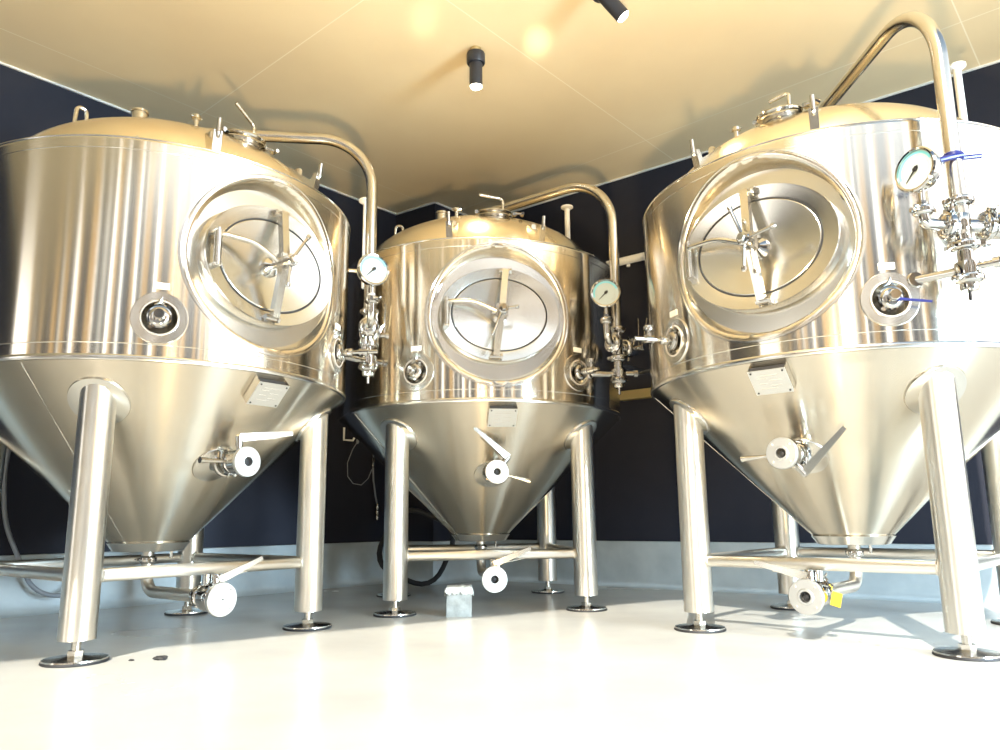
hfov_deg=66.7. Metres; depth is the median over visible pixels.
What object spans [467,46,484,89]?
ceiling spotlight
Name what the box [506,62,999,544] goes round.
wall
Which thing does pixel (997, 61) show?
trim
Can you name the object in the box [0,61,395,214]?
trim
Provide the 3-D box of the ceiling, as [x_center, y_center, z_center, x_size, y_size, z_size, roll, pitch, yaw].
[-3.745,-2.409,3.571,18.243,0.140,7.572,6,-13,-33]
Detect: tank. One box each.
[0,102,391,667]
[337,182,649,617]
[634,11,999,661]
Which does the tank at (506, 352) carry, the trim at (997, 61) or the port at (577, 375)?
the port at (577, 375)
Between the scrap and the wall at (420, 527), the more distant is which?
the wall at (420, 527)
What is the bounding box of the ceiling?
[0,0,999,214]
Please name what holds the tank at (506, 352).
on the floor
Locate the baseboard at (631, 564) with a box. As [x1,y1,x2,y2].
[0,540,999,617]
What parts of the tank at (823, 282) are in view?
leg, foot plate, hinge arm, sample rod, door, door frame, name panel, hatch handle, lever, foot plate, leg, stem, clamp knob, stem, lever, blue lever, gauge stem, leg, foot plate, leg, foot plate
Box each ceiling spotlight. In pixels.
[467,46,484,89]
[593,0,627,21]
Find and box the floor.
[0,580,999,749]
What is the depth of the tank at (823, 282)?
3.33 m
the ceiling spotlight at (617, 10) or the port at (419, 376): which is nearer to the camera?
the ceiling spotlight at (617, 10)
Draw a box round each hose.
[1,448,60,597]
[371,454,378,519]
[377,508,454,586]
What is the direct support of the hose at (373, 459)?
hanging from the wall at (265, 513)
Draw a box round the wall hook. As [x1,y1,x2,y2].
[343,427,354,440]
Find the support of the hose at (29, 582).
attached to the wall at (265, 513)
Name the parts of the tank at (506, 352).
foot plate, leg, hinge arm, hatch handle, lever, stem, door frame, door, name panel, stem, lever, sample rod, leg, foot plate, leg, foot plate, gauge stem, lever, lever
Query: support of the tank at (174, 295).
on the floor
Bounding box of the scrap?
[152,655,167,659]
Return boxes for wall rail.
[620,388,651,400]
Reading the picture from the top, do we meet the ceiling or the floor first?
the ceiling
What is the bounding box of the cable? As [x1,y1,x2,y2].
[347,439,371,484]
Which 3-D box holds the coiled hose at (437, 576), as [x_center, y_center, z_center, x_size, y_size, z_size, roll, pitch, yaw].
[-0.705,1.446,6.410,0.661,0.647,0.198,-1,-11,0]
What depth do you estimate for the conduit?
6.54 m
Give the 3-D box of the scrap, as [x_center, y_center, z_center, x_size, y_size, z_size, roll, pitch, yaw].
[-1.384,1.151,3.093,0.059,0.018,0.033,-1,-11,0]
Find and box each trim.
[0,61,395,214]
[396,202,434,214]
[435,202,465,214]
[511,60,999,212]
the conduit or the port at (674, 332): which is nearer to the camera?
the port at (674, 332)
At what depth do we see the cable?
6.75 m
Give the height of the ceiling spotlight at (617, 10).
0.244 m
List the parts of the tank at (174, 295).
leg, foot plate, leg, foot plate, leg, stem, sample rod, stem, lever, hatch handle, hinge arm, door frame, lever, name panel, door, clamp knob, foot plate, leg, gauge stem, lever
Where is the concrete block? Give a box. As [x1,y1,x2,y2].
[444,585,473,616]
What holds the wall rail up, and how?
attached to the wall at (636, 487)
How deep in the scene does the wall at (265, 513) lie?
5.95 m
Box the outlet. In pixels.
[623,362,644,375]
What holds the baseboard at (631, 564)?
attached to the wall at (265, 513)
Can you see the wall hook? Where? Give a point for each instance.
(344, 439)
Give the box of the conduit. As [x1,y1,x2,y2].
[606,252,644,266]
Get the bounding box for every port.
[139,300,179,335]
[333,338,341,365]
[405,360,427,384]
[569,361,586,383]
[667,325,682,356]
[870,280,909,316]
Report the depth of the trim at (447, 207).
7.41 m
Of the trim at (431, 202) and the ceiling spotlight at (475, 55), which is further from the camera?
the trim at (431, 202)
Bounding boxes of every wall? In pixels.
[0,64,395,555]
[396,204,462,540]
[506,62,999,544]

